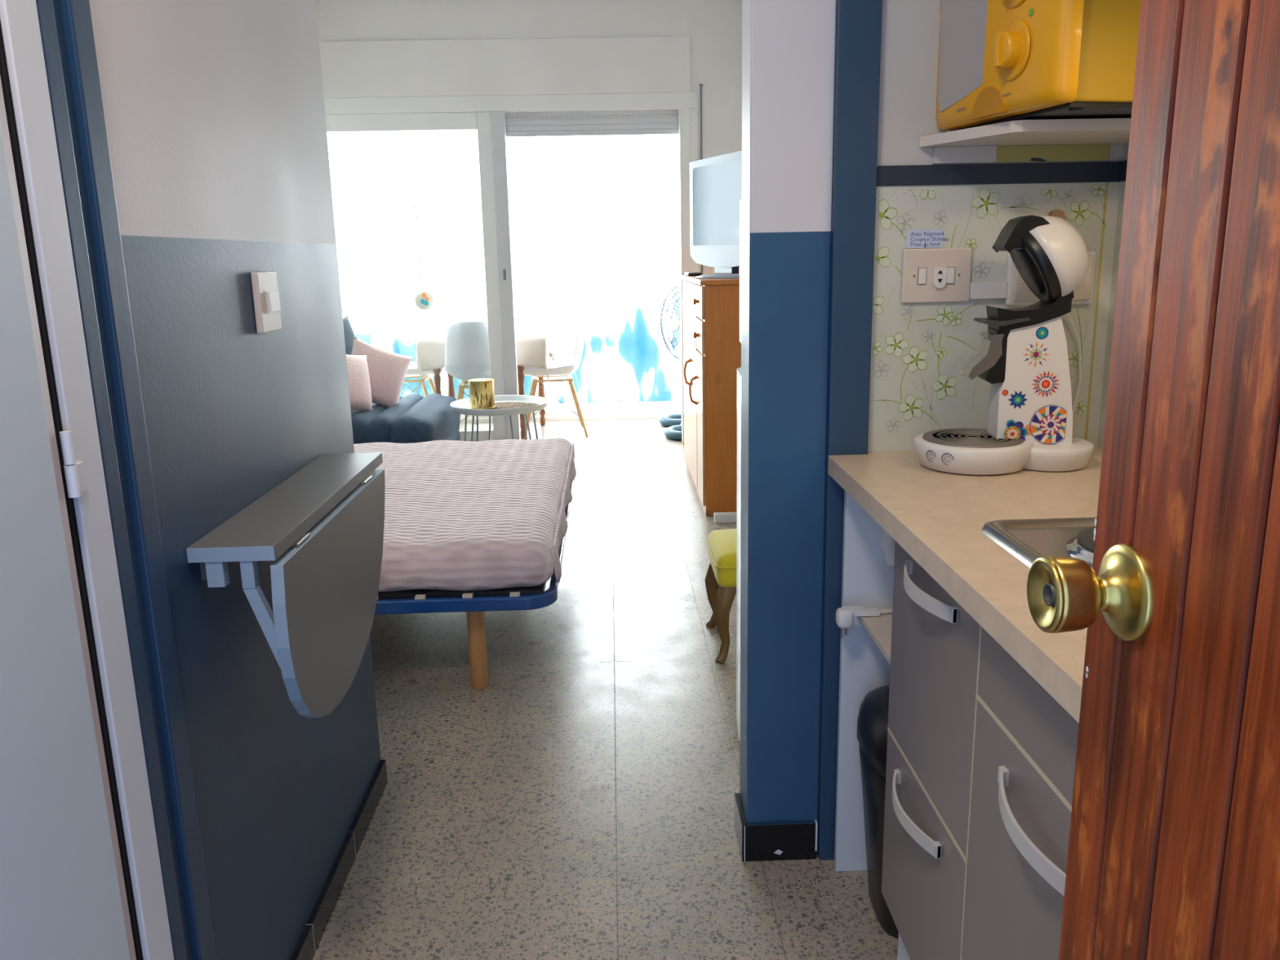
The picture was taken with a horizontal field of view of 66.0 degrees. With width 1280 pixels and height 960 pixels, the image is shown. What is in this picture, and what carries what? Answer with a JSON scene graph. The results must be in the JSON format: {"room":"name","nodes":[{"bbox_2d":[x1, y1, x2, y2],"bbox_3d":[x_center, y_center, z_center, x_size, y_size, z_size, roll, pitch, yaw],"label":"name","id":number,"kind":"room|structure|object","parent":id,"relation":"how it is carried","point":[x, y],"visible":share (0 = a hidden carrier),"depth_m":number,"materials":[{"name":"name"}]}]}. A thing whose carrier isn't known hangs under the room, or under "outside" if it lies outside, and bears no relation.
{"room":"studio apartment","nodes":[
{"label":"studio apartment","id":0,"kind":"room"},
{"bbox_2d":[0,0,380,959],"bbox_3d":[-0.744,-0.429,1.136,0.233,2.900,2.050,-1,13,-1],"label":"wall","id":1,"kind":"structure","parent":0,"point":[214,110],"depth_m":1.55,"materials":[{"name":"blue paint"}]},
{"bbox_2d":[0,76,136,959],"bbox_3d":[-0.600,0.078,0.656,0.034,2.080,0.840,-1,13,-1],"label":"door","id":2,"kind":"structure","parent":1,"relation":"in","point":[63,895],"depth_m":0.97,"materials":[{"name":"paint"}]},
{"bbox_2d":[0,0,173,959],"bbox_3d":[-0.611,-0.058,1.075,0.008,2.200,0.058,-1,13,-1],"label":"door frame","id":3,"kind":"structure","parent":1,"relation":"attached to","point":[19,19],"depth_m":1.08,"materials":[{"name":"white paint"}]},
{"bbox_2d":[250,271,281,333],"bbox_3d":[-0.642,-0.308,1.702,0.017,0.103,0.100,-1,13,-1],"label":"light switch","id":4,"kind":"object","parent":1,"relation":"attached to","point":[265,291],"visible":1,"depth_m":1.68,"materials":[{"name":"beige plastic"}]},
{"bbox_2d":[186,452,385,718],"bbox_3d":[-0.574,0.183,1.734,0.130,0.335,0.677,-1,13,-1],"label":"table","id":5,"kind":"object","parent":1,"relation":"attached to","point":[325,584],"visible":1,"depth_m":1.57,"materials":[{"name":"grey paint"}]},
{"bbox_2d":[289,759,387,959],"bbox_3d":[-0.622,0.839,1.952,0.012,0.062,1.028,-1,13,-1],"label":"baseboard","id":6,"kind":"structure","parent":1,"relation":"attached to","point":[308,944],"depth_m":2.04,"materials":[{"name":"black tile"}]},
{"bbox_2d":[315,0,742,275],"bbox_3d":[-0.707,-1.649,6.487,3.000,2.900,0.120,-1,13,-1],"label":"wall","id":7,"kind":"structure","parent":0,"point":[713,28],"depth_m":6.16,"materials":[{"name":"paint"}]},
{"bbox_2d":[319,35,690,97],"bbox_3d":[-0.948,-2.593,6.192,2.532,0.330,0.022,-1,13,-1],"label":"panel","id":8,"kind":"object","parent":7,"relation":"attached to","point":[624,64],"visible":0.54,"depth_m":6.18,"materials":[{"name":"white paint"}]},
{"bbox_2d":[324,92,698,444],"bbox_3d":[-0.905,-1.335,6.530,2.588,2.275,0.124,-1,13,-1],"label":"door","id":9,"kind":"structure","parent":7,"relation":"in","point":[495,118],"depth_m":6.33,"materials":[{"name":"white metal"}]},
{"bbox_2d":[505,109,679,137],"bbox_3d":[-0.306,-2.299,6.349,1.114,0.149,0.018,-1,13,-1],"label":"roller shutter","id":10,"kind":"object","parent":7,"relation":"attached to","point":[628,122],"depth_m":6.34,"materials":[{"name":"grey plastic"}]},
{"bbox_2d":[698,84,702,275],"bbox_3d":[0.410,-1.397,6.510,0.024,2.293,0.016,-1,13,-1],"label":"conduit","id":11,"kind":"object","parent":7,"relation":"attached to","point":[700,85],"visible":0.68,"depth_m":6.31,"materials":[{"name":"grey plastic"}]},
{"bbox_2d":[312,418,897,959],"bbox_3d":[-1.213,0.474,3.969,4.550,0.100,8.300,-1,13,-1],"label":"floor","id":12,"kind":"structure","parent":0,"point":[579,803],"depth_m":2.47,"materials":[{"name":"stone"}]},
{"bbox_2d":[365,315,443,396],"bbox_3d":[-1.747,-0.781,7.360,0.510,0.866,0.482,-1,13,-1],"label":"shell chair","id":13,"kind":"object","parent":12,"relation":"on","point":[378,331],"visible":0.45,"depth_m":7.38,"materials":[{"name":"white plastic"}]},
{"bbox_2d":[351,393,460,444],"bbox_3d":[-1.641,-0.460,5.888,0.980,0.836,1.132,-1,13,-1],"label":"sofa","id":14,"kind":"object","parent":12,"relation":"on","point":[415,418],"visible":0.25,"depth_m":5.50,"materials":[{"name":"blue fabric"}]},
{"bbox_2d":[342,315,355,355],"bbox_3d":[-1.855,-0.822,6.065,0.133,0.365,0.368,5,14,25],"label":"cushion","id":15,"kind":"object","parent":14,"relation":"on","point":[348,330],"visible":0.12,"depth_m":6.08,"materials":[{"name":"blue fabric"}]},
{"bbox_2d":[346,354,372,411],"bbox_3d":[-1.671,-0.561,5.587,0.178,0.415,0.427,8,16,35],"label":"cushion","id":16,"kind":"object","parent":14,"relation":"on","point":[359,385],"visible":0.41,"depth_m":5.59,"materials":[{"name":"pink fabric"}]},
{"bbox_2d":[351,336,413,408],"bbox_3d":[-1.581,-0.626,5.893,0.481,0.470,0.174,-7,14,-23],"label":"cushion","id":17,"kind":"object","parent":14,"relation":"on","point":[387,370],"visible":0.68,"depth_m":5.86,"materials":[{"name":"pink fabric"}]},
{"bbox_2d":[353,437,576,689],"bbox_3d":[-1.165,0.238,3.687,1.821,0.483,1.802,-1,13,-1],"label":"bed","id":18,"kind":"object","parent":12,"relation":"on","point":[474,528],"visible":0.41,"depth_m":3.01,"materials":[{"name":"pink fabric"}]},
{"bbox_2d":[353,437,574,591],"bbox_3d":[-1.175,0.082,3.656,1.808,0.164,1.792,-1,13,-1],"label":"bedspread","id":19,"kind":"object","parent":18,"relation":"on","point":[491,515],"depth_m":3.19,"materials":[{"name":"pink fabric"}]},
{"bbox_2d":[444,320,490,422],"bbox_3d":[-1.118,-0.701,6.952,0.482,0.866,0.510,-2,13,-5],"label":"shell chair","id":20,"kind":"object","parent":12,"relation":"on","point":[467,357],"visible":0.41,"depth_m":6.70,"materials":[{"name":"white plastic"}]},
{"bbox_2d":[432,365,545,439],"bbox_3d":[-1.108,-0.712,7.293,0.840,0.730,0.740,-1,13,-1],"label":"dining table","id":21,"kind":"object","parent":12,"relation":"on","point":[437,378],"visible":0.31,"depth_m":7.03,"materials":[{"name":"brown wood"}]},
{"bbox_2d":[416,328,554,390],"bbox_3d":[-1.112,-0.893,7.252,0.925,0.375,0.827,-1,13,-1],"label":"tablecloth","id":22,"kind":"object","parent":21,"relation":"on","point":[534,345],"visible":0.61,"depth_m":6.85,"materials":[{"name":"beige fabric"}]},
{"bbox_2d":[449,395,548,441],"bbox_3d":[-0.837,-0.259,5.948,0.584,0.431,0.584,-1,13,-1],"label":"tray table","id":23,"kind":"object","parent":12,"relation":"on","point":[461,406],"visible":0.62,"depth_m":5.83,"materials":[{"name":"white metal"}]},
{"bbox_2d":[449,395,548,415],"bbox_3d":[-0.841,-0.448,5.905,0.584,0.042,0.584,-1,13,-1],"label":"tray","id":24,"kind":"object","parent":23,"relation":"on","point":[461,406],"depth_m":5.78,"materials":[{"name":"white ceramic"}]},
{"bbox_2d":[492,401,539,408],"bbox_3d":[-0.791,-0.435,5.868,0.402,0.009,0.402,-1,13,-1],"label":"placemat","id":25,"kind":"object","parent":23,"relation":"on","point":[505,405],"visible":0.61,"depth_m":5.93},
{"bbox_2d":[467,377,495,408],"bbox_3d":[-0.932,-0.508,5.806,0.152,0.166,0.152,-1,13,-1],"label":"candle holder","id":26,"kind":"object","parent":25,"relation":"on","point":[482,394],"visible":0.98,"depth_m":5.75,"materials":[{"name":"gold metal"}]},
{"bbox_2d":[523,313,588,439],"bbox_3d":[-0.622,-0.771,7.215,0.510,0.866,0.482,-3,13,-7],"label":"shell chair","id":27,"kind":"object","parent":12,"relation":"on","point":[562,367],"visible":0.88,"depth_m":7.08,"materials":[{"name":"white plastic"}]},
{"bbox_2d":[658,413,681,426],"bbox_3d":[0.308,-0.457,7.539,0.326,0.066,0.336,-1,13,-1],"label":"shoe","id":28,"kind":"object","parent":12,"relation":"on","point":[668,420],"visible":0.48,"depth_m":7.45,"materials":[{"name":"blue rubber"}]},
{"bbox_2d":[659,285,681,425],"bbox_3d":[0.346,-0.883,7.180,0.249,1.057,0.536,-7,14,-23],"label":"pedestal fan","id":29,"kind":"object","parent":12,"relation":"on","point":[675,322],"visible":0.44,"depth_m":7.15,"materials":[{"name":"blue plastic"}]},
{"bbox_2d":[659,285,680,360],"bbox_3d":[0.307,-1.130,7.109,0.141,0.543,0.543,-10,15,-32],"label":"grille","id":30,"kind":"object","parent":29,"relation":"attached to","point":[675,322],"depth_m":7.15,"materials":[{"name":"white plastic"}]},
{"bbox_2d":[664,425,681,440],"bbox_3d":[0.325,-0.338,7.013,0.306,0.066,0.335,-1,13,-1],"label":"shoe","id":31,"kind":"object","parent":12,"relation":"on","point":[674,433],"visible":0.42,"depth_m":6.92,"materials":[{"name":"blue rubber"}]},
{"bbox_2d":[680,274,741,515],"bbox_3d":[0.498,-0.527,5.395,0.515,1.150,1.290,-1,13,-1],"label":"dresser","id":32,"kind":"object","parent":12,"relation":"on","point":[712,345],"visible":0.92,"depth_m":4.82,"materials":[{"name":"brown wood"}]},
{"bbox_2d":[684,271,702,275],"bbox_3d":[0.306,-1.189,5.685,0.080,0.018,0.270,-1,13,-1],"label":"box","id":33,"kind":"object","parent":32,"relation":"on","point":[687,273],"visible":0.94,"depth_m":5.56,"materials":[{"name":"black plastic"}]},
{"bbox_2d":[688,150,742,278],"bbox_3d":[0.454,-1.323,4.960,0.350,0.595,0.770,-6,14,-21],"label":"television","id":34,"kind":"object","parent":32,"relation":"on","point":[715,182],"visible":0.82,"depth_m":4.98,"materials":[{"name":"white plastic"}]},
{"bbox_2d":[704,528,736,663],"bbox_3d":[0.403,0.366,3.256,0.351,0.385,0.351,-1,13,-1],"label":"chair","id":35,"kind":"object","parent":12,"relation":"on","point":[720,580],"visible":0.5,"depth_m":3.11,"materials":[{"name":"yellow fabric"}]},
{"bbox_2d":[713,511,736,523],"bbox_3d":[0.422,0.182,4.774,0.125,0.044,0.050,-1,13,-1],"label":"power strip","id":36,"kind":"object","parent":12,"relation":"on","point":[722,517],"visible":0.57,"depth_m":4.75,"materials":[{"name":"white plastic"}]},
{"bbox_2d":[736,199,742,745],"bbox_3d":[0.563,0.005,2.348,0.636,1.405,0.500,-1,13,-1],"label":"refrigerator","id":37,"kind":"object","parent":12,"relation":"on","point":[739,370],"visible":0.02,"depth_m":2.48,"materials":[{"name":"white metal"}]},
{"bbox_2d":[834,490,893,871],"bbox_3d":[0.659,0.400,1.989,0.513,0.850,0.016,-1,13,-1],"label":"wall","id":38,"kind":"structure","parent":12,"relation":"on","point":[868,580],"depth_m":1.97,"materials":[{"name":"white paint"}]},
{"bbox_2d":[857,607,892,664],"bbox_3d":[0.665,0.285,1.801,0.474,0.013,0.300,-1,13,-1],"label":"shelf board","id":39,"kind":"object","parent":38,"relation":"attached to","point":[879,628],"visible":0.04,"depth_m":1.83,"materials":[{"name":"beige"}]},
{"bbox_2d":[835,605,892,638],"bbox_3d":[0.509,0.269,1.911,0.263,0.058,0.035,-2,13,-6],"label":"plug","id":40,"kind":"object","parent":39,"relation":"hanging from","point":[845,615],"visible":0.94,"depth_m":1.89,"materials":[{"name":"white plastic"}]},
{"bbox_2d":[857,684,898,938],"bbox_3d":[0.552,0.631,1.882,0.262,0.452,0.245,-1,13,-1],"label":"waste bin","id":41,"kind":"object","parent":12,"relation":"on","point":[873,716],"visible":0.27,"depth_m":1.85,"materials":[{"name":"black plastic"}]},
{"bbox_2d":[881,541,980,959],"bbox_3d":[0.659,0.512,1.499,0.533,0.849,0.381,-1,13,-1],"label":"base cabinet","id":42,"kind":"object","parent":12,"relation":"on","point":[935,646],"visible":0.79,"depth_m":1.44,"materials":[{"name":"grey laminate"}]},
{"bbox_2d":[827,446,1102,723],"bbox_3d":[0.657,0.133,1.170,0.540,0.035,1.582,-1,13,-1],"label":"countertop","id":43,"kind":"structure","parent":42,"relation":"on","point":[938,517],"depth_m":1.44,"materials":[{"name":"beige laminate"}]},
{"bbox_2d":[880,528,895,565],"bbox_3d":[0.512,0.076,1.870,0.103,0.181,0.038,2,13,13],"label":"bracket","id":44,"kind":"object","parent":43,"relation":"attached to","point":[887,543],"visible":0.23,"depth_m":1.88,"materials":[{"name":"white plastic"}]},
{"bbox_2d":[913,215,1094,475],"bbox_3d":[0.652,-0.240,1.738,0.315,0.438,0.206,0,13,4],"label":"coffee machine","id":45,"kind":"object","parent":43,"relation":"on","point":[1023,352],"visible":1,"depth_m":1.72,"materials":[{"name":"white plastic"}]},
{"bbox_2d":[981,517,1096,568],"bbox_3d":[0.628,0.107,1.148,0.292,0.026,0.512,-1,13,-1],"label":"sink","id":46,"kind":"object","parent":43,"relation":"on","point":[1028,540],"visible":0.13,"depth_m":1.31,"materials":[{"name":"silver metal"}]},
{"bbox_2d":[960,626,1079,959],"bbox_3d":[0.673,0.611,1.063,0.533,0.849,0.521,-1,13,-1],"label":"base cabinet","id":47,"kind":"object","parent":12,"relation":"on","point":[1025,742],"visible":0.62,"depth_m":1.12,"materials":[{"name":"grey laminate"}]},
{"bbox_2d":[739,0,836,854],"bbox_3d":[0.276,-0.614,1.859,0.153,2.900,0.120,-1,13,-1],"label":"wall pillar","id":48,"kind":"structure","parent":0,"point":[788,46],"depth_m":1.90,"materials":[{"name":"blue paint"}]},
{"bbox_2d":[734,792,817,862],"bbox_3d":[0.296,0.759,2.166,0.161,0.086,0.133,-1,13,-1],"label":"baseboard","id":49,"kind":"structure","parent":48,"relation":"attached to","point":[779,840],"depth_m":2.10,"materials":[{"name":"black tile"}]},
{"bbox_2d":[817,0,1123,838],"bbox_3d":[0.622,-0.624,1.871,0.540,2.900,0.115,-1,13,-1],"label":"wall","id":50,"kind":"structure","parent":0,"point":[908,89],"depth_m":1.79,"materials":[{"name":"white paint"}]},
{"bbox_2d":[817,0,882,860],"bbox_3d":[0.399,-0.310,1.864,0.077,2.300,0.023,-1,13,-1],"label":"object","id":51,"kind":"structure","parent":50,"relation":"attached to","point":[858,22],"depth_m":1.85,"materials":[{"name":"blue paint"}]},
{"bbox_2d":[932,144,1111,164],"bbox_3d":[0.704,-0.601,1.814,0.330,0.029,0.010,-1,13,-1],"label":"range hood","id":52,"kind":"object","parent":50,"relation":"attached to","point":[1068,153],"visible":1,"depth_m":1.82,"materials":[{"name":"white paint"}]},
{"bbox_2d":[919,118,1131,146],"bbox_3d":[0.704,-0.601,1.705,0.381,0.018,0.218,-1,13,-1],"label":"wall shelf","id":53,"kind":"object","parent":50,"relation":"attached to","point":[1092,131],"visible":0.78,"depth_m":1.66,"materials":[{"name":"beige laminate"}]},
{"bbox_2d":[935,0,1141,130],"bbox_3d":[0.686,-0.732,1.633,0.302,0.269,0.372,-4,13,-12],"label":"microwave oven","id":54,"kind":"object","parent":53,"relation":"on","point":[999,61],"visible":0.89,"depth_m":1.51,"materials":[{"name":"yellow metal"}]},
{"bbox_2d":[867,181,1125,452],"bbox_3d":[0.683,-0.196,1.405,0.463,0.501,0.985,-1,13,-1],"label":"wallpaper","id":55,"kind":"object","parent":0,"point":[920,352],"visible":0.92,"depth_m":1.88,"materials":[{"name":"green paper"}]},
{"bbox_2d":[905,229,948,248],"bbox_3d":[0.538,-0.452,1.845,0.080,0.034,0.001,-1,13,-1],"label":"paper label","id":56,"kind":"object","parent":55,"relation":"attached to","point":[915,238],"visible":1,"depth_m":1.84,"materials":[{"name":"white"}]},
{"bbox_2d":[901,247,972,302],"bbox_3d":[0.559,-0.385,1.853,0.130,0.100,0.015,-1,13,-1],"label":"socket plate","id":57,"kind":"object","parent":55,"relation":"attached to","point":[929,275],"visible":1,"depth_m":1.85,"materials":[{"name":"beige plastic"}]},
{"bbox_2d":[969,281,1007,298],"bbox_3d":[0.659,-0.359,1.864,0.068,0.031,0.012,-1,13,-1],"label":"duct","id":58,"kind":"object","parent":55,"relation":"attached to","point":[985,290],"visible":1,"depth_m":1.86,"materials":[{"name":"white plastic"}]},
{"bbox_2d":[1004,250,1096,417],"bbox_3d":[0.779,-0.245,1.887,0.166,0.376,0.025,-1,13,-1],"label":"plate","id":59,"kind":"object","parent":55,"relation":"attached to","point":[1019,293],"visible":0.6,"depth_m":1.85,"materials":[{"name":"white plastic"}]},
{"bbox_2d":[1048,209,1066,220],"bbox_3d":[0.768,-0.467,1.844,0.052,0.076,0.010,-1,13,-1],"label":"spatula","id":60,"kind":"object","parent":59,"relation":"on","point":[1057,213],"visible":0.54,"depth_m":1.83,"materials":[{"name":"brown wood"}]},
{"bbox_2d":[1122,142,1128,160],"bbox_3d":[0.931,-1.056,3.739,0.195,2.900,8.200,-1,13,-1],"label":"wall","id":61,"kind":"structure","parent":0,"point":[1126,146],"depth_m":1.81,"materials":[{"name":"white paint"}]},
{"bbox_2d":[876,160,1127,186],"bbox_3d":[0.677,-0.469,1.394,0.463,0.036,0.885,-1,13,-1],"label":"band","id":62,"kind":"object","parent":61,"relation":"attached to","point":[1087,171],"visible":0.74,"depth_m":1.82,"materials":[{"name":"blue paint"}]},
{"bbox_3d":[-1.474,-1.761,7.044,4.300,2.900,1.300,-1,13,-1],"label":"wall","id":63,"kind":"structure","parent":0,"visible":0},
{"bbox_2d":[410,133,433,310],"bbox_3d":[-1.500,-1.867,6.653,0.128,1.419,0.033,-3,13,-9],"label":"hanging ornament","id":64,"kind":"object","parent":63,"relation":"hanging from","point":[424,300],"visible":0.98,"depth_m":6.78,"materials":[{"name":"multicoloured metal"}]},
{"bbox_2d":[339,274,681,423],"bbox_3d":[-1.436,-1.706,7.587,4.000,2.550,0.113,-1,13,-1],"label":"balcony railing","id":65,"kind":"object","parent":63,"relation":"in","point":[636,346],"depth_m":7.84,"materials":[{"name":"clear glass"}]},
{"bbox_3d":[-0.725,-0.059,0.524,0.220,2.450,1.352,-1,13,-1],"label":"wall","id":66,"kind":"structure","parent":0,"visible":0},
{"bbox_2d":[35,0,217,959],"bbox_3d":[-0.622,-0.126,1.147,0.022,2.300,0.114,-1,13,-1],"label":"trim","id":67,"kind":"structure","parent":66,"relation":"attached to","point":[66,28],"depth_m":1.17,"materials":[{"name":"blue paint"}]},
{"bbox_3d":[0.014,-0.065,0.484,1.855,2.450,1.472,-1,13,-1],"label":"wall","id":68,"kind":"structure","parent":0,"visible":0},
{"bbox_2d":[1026,0,1279,959],"bbox_3d":[0.342,0.156,0.362,0.098,2.038,0.796,-1,13,-1],"label":"door","id":69,"kind":"structure","parent":68,"relation":"in","point":[1174,849],"depth_m":0.62,"materials":[{"name":"red wood"}]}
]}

